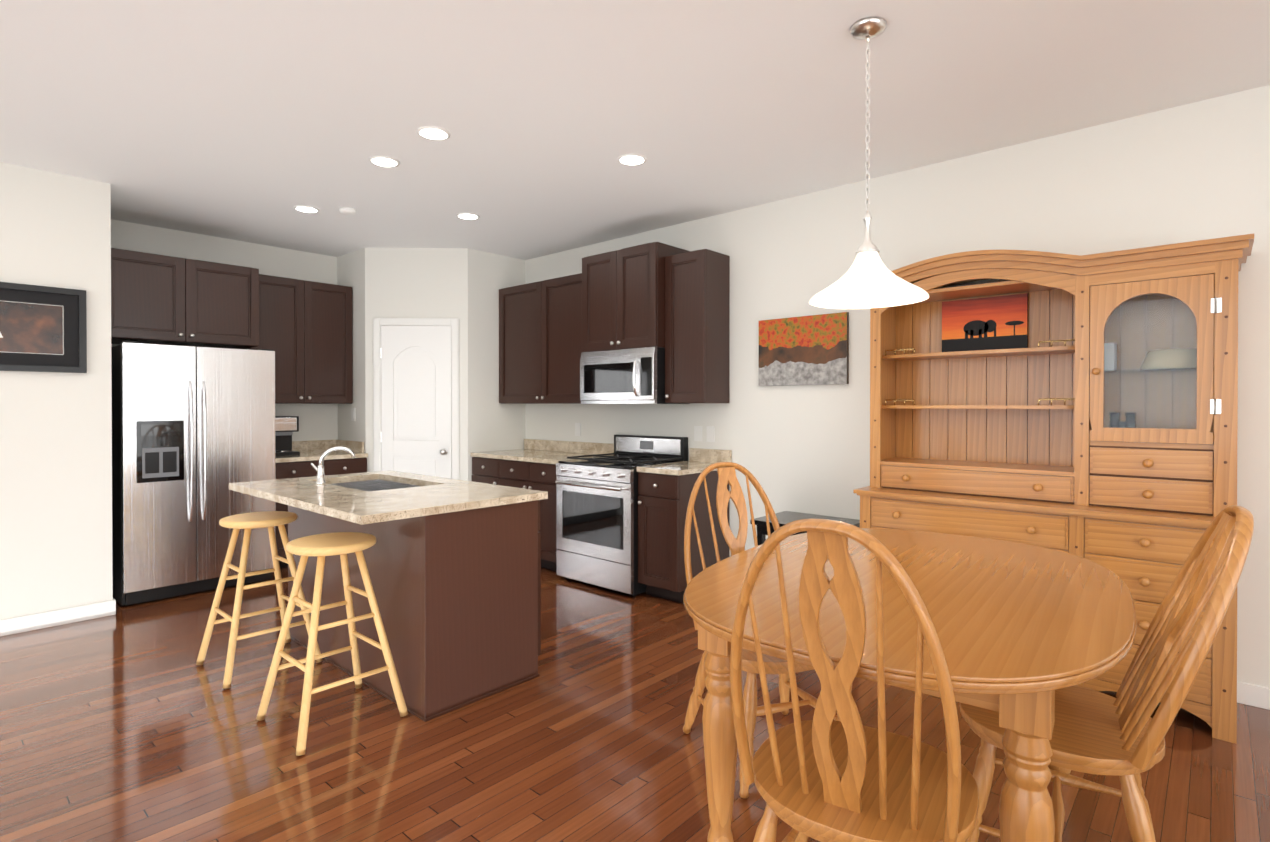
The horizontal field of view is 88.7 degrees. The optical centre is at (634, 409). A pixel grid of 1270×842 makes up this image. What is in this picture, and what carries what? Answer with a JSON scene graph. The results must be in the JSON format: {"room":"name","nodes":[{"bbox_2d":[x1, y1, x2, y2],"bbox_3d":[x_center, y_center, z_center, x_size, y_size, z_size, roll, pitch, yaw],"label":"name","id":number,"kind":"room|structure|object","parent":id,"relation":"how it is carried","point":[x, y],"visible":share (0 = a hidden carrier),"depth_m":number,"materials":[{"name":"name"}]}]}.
{"room":"kitchen","nodes":[
{"label":"kitchen","id":0,"kind":"room"},
{"bbox_2d":[0,162,112,619],"bbox_3d":[-5.304,-0.051,2.781,1.140,2.740,4.645,0,0,42],"label":"wall","id":1,"kind":"structure","parent":0,"point":[55,486],"depth_m":3.94,"materials":[{"name":"white paint"}]},
{"bbox_2d":[0,282,86,372],"bbox_3d":[-3.682,-0.477,3.710,0.029,0.510,0.840,0,0,42],"label":"framed picture","id":2,"kind":"object","parent":1,"relation":"attached to","point":[43,328],"visible":0.97,"depth_m":3.87,"materials":[{"name":"black wood"}]},
{"bbox_2d":[0,598,115,636],"bbox_3d":[-4.817,1.273,2.496,0.057,0.095,4.459,0,0,42],"label":"baseboard","id":3,"kind":"structure","parent":1,"relation":"attached to","point":[21,624],"depth_m":3.93,"materials":[{"name":"white wood"}]},
{"bbox_2d":[111,219,337,440],"bbox_3d":[-3.093,-0.071,5.986,0.150,2.740,3.180,0,0,42],"label":"wall","id":4,"kind":"structure","parent":0,"point":[318,421],"depth_m":5.66,"materials":[{"name":"white paint"}]},
{"bbox_2d":[111,248,262,349],"bbox_3d":[-3.516,-0.805,4.965,0.562,0.620,0.988,0,0,42],"label":"upper cabinet","id":5,"kind":"object","parent":4,"relation":"attached to","point":[156,299],"depth_m":4.78,"materials":[{"name":"brown wood"}]},
{"bbox_2d":[247,275,352,403],"bbox_3d":[-2.985,-0.585,5.731,0.332,1.070,0.846,0,0,42],"label":"upper cabinet","id":6,"kind":"object","parent":4,"relation":"attached to","point":[303,329],"depth_m":5.65,"materials":[{"name":"brown wood"}]},
{"bbox_2d":[337,248,524,480],"bbox_3d":[-1.945,-0.073,6.236,1.225,2.740,1.275,0,0,42],"label":"wall","id":7,"kind":"structure","parent":0,"point":[464,285],"depth_m":5.83,"materials":[{"name":"white paint"}]},
{"bbox_2d":[351,408,354,420],"bbox_3d":[-2.580,0.049,5.945,0.070,0.116,0.008,0,0,42],"label":"switch plate","id":8,"kind":"object","parent":7,"relation":"attached to","point":[352,414],"visible":1,"depth_m":5.94,"materials":[{"name":"white plastic"}]},
{"bbox_2d":[380,326,451,478],"bbox_3d":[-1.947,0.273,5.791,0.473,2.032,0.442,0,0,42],"label":"pantry door","id":9,"kind":"structure","parent":7,"relation":"in","point":[416,414],"depth_m":5.79,"materials":[{"name":"white wood"}]},
{"bbox_2d":[373,318,458,479],"bbox_3d":[-1.951,0.245,5.796,0.908,2.113,0.026,0,0,-2],"label":"door frame","id":10,"kind":"structure","parent":7,"relation":"attached to","point":[378,323],"depth_m":5.78,"materials":[{"name":"white wood"}]},
{"bbox_2d":[0,567,1269,841],"bbox_3d":[-0.959,1.389,1.128,9.930,0.120,7.975,0,0,42],"label":"floor","id":11,"kind":"structure","parent":0,"point":[130,723],"depth_m":2.53,"materials":[{"name":"brown wood"}]},
{"bbox_2d":[111,341,275,605],"bbox_3d":[-3.330,0.421,4.845,0.925,1.745,0.920,0,0,42],"label":"fridge","id":12,"kind":"object","parent":11,"relation":"on","point":[193,432],"visible":0.98,"depth_m":4.48,"materials":[{"name":"silver metal"}]},
{"bbox_2d":[196,511,322,688],"bbox_3d":[-1.938,0.932,3.350,0.457,0.762,0.455,0,0,42],"label":"stool","id":13,"kind":"object","parent":11,"relation":"on","point":[248,522],"visible":0.92,"depth_m":3.33,"materials":[{"name":"brown wood"}]},
{"bbox_2d":[275,440,367,567],"bbox_3d":[-2.866,0.795,5.643,0.643,1.009,0.834,0,0,42],"label":"base cabinet","id":14,"kind":"object","parent":11,"relation":"on","point":[336,462],"visible":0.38,"depth_m":5.54,"materials":[{"name":"brown wood"}]},
{"bbox_2d":[275,416,299,455],"bbox_3d":[-3.038,0.225,5.536,0.304,0.330,0.230,0,0,42],"label":"coffee maker","id":15,"kind":"object","parent":14,"relation":"on","point":[286,427],"visible":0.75,"depth_m":5.49,"materials":[{"name":"black plastic"}]},
{"bbox_2d":[256,532,407,755],"bbox_3d":[-1.290,0.936,2.769,0.457,0.762,0.455,0,0,42],"label":"stool","id":16,"kind":"object","parent":11,"relation":"on","point":[341,544],"visible":0.98,"depth_m":2.75,"materials":[{"name":"brown wood"}]},
{"bbox_2d":[229,446,547,721],"bbox_3d":[-1.320,0.759,3.379,1.570,1.110,0.949,0,0,42],"label":"kitchen island","id":17,"kind":"object","parent":11,"relation":"on","point":[454,567],"visible":0.94,"depth_m":2.98,"materials":[{"name":"brown wood"}]},
{"bbox_2d":[470,439,613,570],"bbox_3d":[-0.821,0.795,5.650,1.223,1.009,0.643,0,0,42],"label":"base cabinet","id":18,"kind":"object","parent":11,"relation":"on","point":[531,465],"visible":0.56,"depth_m":5.43,"materials":[{"name":"brown wood"}]},
{"bbox_2d":[555,434,687,595],"bbox_3d":[-0.109,0.760,4.946,0.770,1.090,0.735,0,0,42],"label":"range","id":19,"kind":"object","parent":11,"relation":"on","point":[597,519],"visible":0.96,"depth_m":4.72,"materials":[{"name":"silver metal"}]},
{"bbox_2d":[637,448,731,603],"bbox_3d":[0.350,0.802,4.598,0.373,1.009,0.643,0,0,42],"label":"base cabinet","id":20,"kind":"object","parent":11,"relation":"on","point":[664,491],"visible":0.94,"depth_m":4.42,"materials":[{"name":"brown wood"}]},
{"bbox_2d":[683,462,839,798],"bbox_3d":[0.490,0.776,2.557,0.500,1.088,0.625,0,0,-20],"label":"chair","id":21,"kind":"object","parent":11,"relation":"on","point":[724,495],"visible":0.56,"depth_m":2.68,"materials":[{"name":"brown wood"}]},
{"bbox_2d":[750,511,859,544],"bbox_3d":[1.080,1.000,4.049,0.560,0.620,0.450,0,0,42],"label":"side table","id":22,"kind":"object","parent":11,"relation":"on","point":[784,517],"visible":0.27,"depth_m":4.07,"materials":[{"name":"black wood"}]},
{"bbox_2d":[730,518,978,841],"bbox_3d":[0.525,0.774,1.537,0.500,1.104,0.558,0,0,33],"label":"chair","id":23,"kind":"object","parent":11,"relation":"on","point":[824,776],"visible":1,"depth_m":1.39,"materials":[{"name":"brown wood"}]},
{"bbox_2d":[683,528,1135,841],"bbox_3d":[0.898,0.935,2.149,1.200,0.774,1.675,0,0,36],"label":"dining table","id":24,"kind":"object","parent":11,"relation":"on","point":[1024,632],"visible":0.67,"depth_m":1.75,"materials":[{"name":"brown wood"}]},
{"bbox_2d":[853,234,1253,743],"bbox_3d":[1.960,0.258,3.227,1.604,2.114,0.525,0,0,42],"label":"hutch","id":25,"kind":"object","parent":11,"relation":"on","point":[1029,445],"visible":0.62,"depth_m":3.06,"materials":[{"name":"brown wood"}]},
{"bbox_2d":[942,293,1027,351],"bbox_3d":[1.914,-0.461,3.568,0.425,0.301,0.020,0,0,42],"label":"framed picture","id":26,"kind":"object","parent":25,"relation":"attached to","point":[993,323],"visible":0.96,"depth_m":3.55},
{"bbox_2d":[1104,343,1196,427],"bbox_3d":[2.378,-0.083,2.985,0.378,0.458,0.236,0,0,42],"label":"dishes","id":27,"kind":"object","parent":25,"relation":"in","point":[1157,359],"depth_m":2.92,"materials":[{"name":"ceramic"},{"name":"glass"}]},
{"bbox_2d":[960,505,1253,841],"bbox_3d":[1.286,0.785,1.832,0.657,1.077,0.500,0,0,33],"label":"chair","id":28,"kind":"object","parent":11,"relation":"on","point":[1122,735],"visible":0.94,"depth_m":1.69,"materials":[{"name":"brown wood"}]},
{"bbox_2d":[0,0,1269,259],"bbox_3d":[-0.959,-1.471,1.109,9.930,0.120,7.975,0,0,42],"label":"ceiling","id":29,"kind":"structure","parent":0,"point":[250,120],"depth_m":2.96,"materials":[{"name":"white paint"}]},
{"bbox_2d":[293,205,319,212],"bbox_3d":[-2.348,-1.429,4.644,0.170,0.007,0.170,0,0,42],"label":"recessed light","id":30,"kind":"object","parent":29,"relation":"in","point":[306,209],"visible":1,"depth_m":4.63,"materials":[{"name":"white"}]},
{"bbox_2d":[339,207,355,214],"bbox_3d":[-2.058,-1.416,4.653,0.110,0.033,0.110,0,0,42],"label":"smoke detector","id":31,"kind":"object","parent":29,"relation":"attached to","point":[347,211],"visible":1,"depth_m":4.62,"materials":[{"name":"white plastic"}]},
{"bbox_2d":[369,156,399,166],"bbox_3d":[-1.442,-1.424,3.737,0.170,0.007,0.170,0,0,42],"label":"recessed light","id":32,"kind":"object","parent":29,"relation":"in","point":[383,161],"visible":1,"depth_m":3.72,"materials":[{"name":"white"}]},
{"bbox_2d":[416,126,450,139],"bbox_3d":[-1.039,-1.421,3.349,0.170,0.007,0.170,0,0,42],"label":"recessed light","id":33,"kind":"object","parent":29,"relation":"in","point":[432,133],"visible":1,"depth_m":3.34,"materials":[{"name":"white"}]},
{"bbox_2d":[456,213,479,219],"bbox_3d":[-1.239,-1.430,4.818,0.170,0.007,0.170,0,0,42],"label":"recessed light","id":34,"kind":"object","parent":29,"relation":"in","point":[469,216],"visible":1,"depth_m":4.81,"materials":[{"name":"white"}]},
{"bbox_2d":[617,154,646,165],"bbox_3d":[-0.017,-1.423,3.708,0.170,0.007,0.170,0,0,42],"label":"recessed light","id":35,"kind":"object","parent":29,"relation":"in","point":[632,159],"visible":1,"depth_m":3.69,"materials":[{"name":"white"}]},
{"bbox_2d":[809,17,928,308],"bbox_3d":[0.864,-0.911,2.410,0.420,1.014,0.420,0,0,42],"label":"pendant lamp","id":36,"kind":"object","parent":29,"relation":"hanging from","point":[868,279],"visible":1,"depth_m":2.39,"materials":[{"name":"white glass"}]},
{"bbox_2d":[525,85,1269,687],"bbox_3d":[1.621,-0.059,3.993,9.930,2.740,0.150,0,0,42],"label":"wall","id":37,"kind":"structure","parent":0,"point":[1189,173],"depth_m":3.74,"materials":[{"name":"white paint"}]},
{"bbox_2d":[499,274,580,403],"bbox_3d":[-0.711,-0.585,5.761,1.226,1.070,0.312,0,0,42],"label":"upper cabinet","id":38,"kind":"object","parent":37,"relation":"attached to","point":[539,356],"depth_m":5.65,"materials":[{"name":"brown wood"}]},
{"bbox_2d":[575,423,580,435],"bbox_3d":[-0.513,0.180,5.803,0.072,0.116,0.007,0,0,42],"label":"switch plate","id":39,"kind":"object","parent":37,"relation":"attached to","point":[577,425],"depth_m":5.80,"materials":[{"name":"white plastic"}]},
{"bbox_2d":[579,242,683,353],"bbox_3d":[-0.001,-0.828,5.055,0.768,0.755,0.412,0,0,42],"label":"upper cabinet","id":40,"kind":"object","parent":37,"relation":"attached to","point":[621,291],"depth_m":4.86,"materials":[{"name":"brown wood"}]},
{"bbox_2d":[580,347,689,403],"bbox_3d":[-0.025,-0.244,5.033,0.764,0.410,0.484,0,0,42],"label":"microwave","id":41,"kind":"object","parent":40,"relation":"attached to","point":[631,376],"visible":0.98,"depth_m":4.83,"materials":[{"name":"silver metal"}]},
{"bbox_2d":[663,249,729,402],"bbox_3d":[0.451,-0.578,4.718,0.354,1.070,0.312,0,0,42],"label":"upper cabinet","id":42,"kind":"object","parent":37,"relation":"attached to","point":[673,301],"depth_m":4.61,"materials":[{"name":"brown wood"}]},
{"bbox_2d":[694,426,701,440],"bbox_3d":[0.478,0.185,4.914,0.072,0.116,0.007,0,0,42],"label":"switch plate","id":43,"kind":"object","parent":37,"relation":"attached to","point":[697,429],"depth_m":4.91,"materials":[{"name":"white plastic"}]},
{"bbox_2d":[707,426,714,441],"bbox_3d":[0.564,0.186,4.837,0.072,0.116,0.007,0,0,42],"label":"switch plate","id":44,"kind":"object","parent":37,"relation":"attached to","point":[710,433],"depth_m":4.83,"materials":[{"name":"white plastic"}]},
{"bbox_2d":[759,312,848,385],"bbox_3d":[1.110,-0.389,4.328,0.640,0.455,0.030,0,0,42],"label":"landscape picture","id":45,"kind":"object","parent":37,"relation":"attached to","point":[809,350],"visible":0.9,"depth_m":4.29,"materials":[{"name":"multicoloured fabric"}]},
{"bbox_2d":[1237,681,1269,709],"bbox_3d":[2.902,1.272,2.742,5.940,0.095,0.014,0,0,42],"label":"baseboard","id":46,"kind":"structure","parent":37,"relation":"attached to","point":[1258,696],"depth_m":2.88,"materials":[{"name":"white wood"}]}
]}

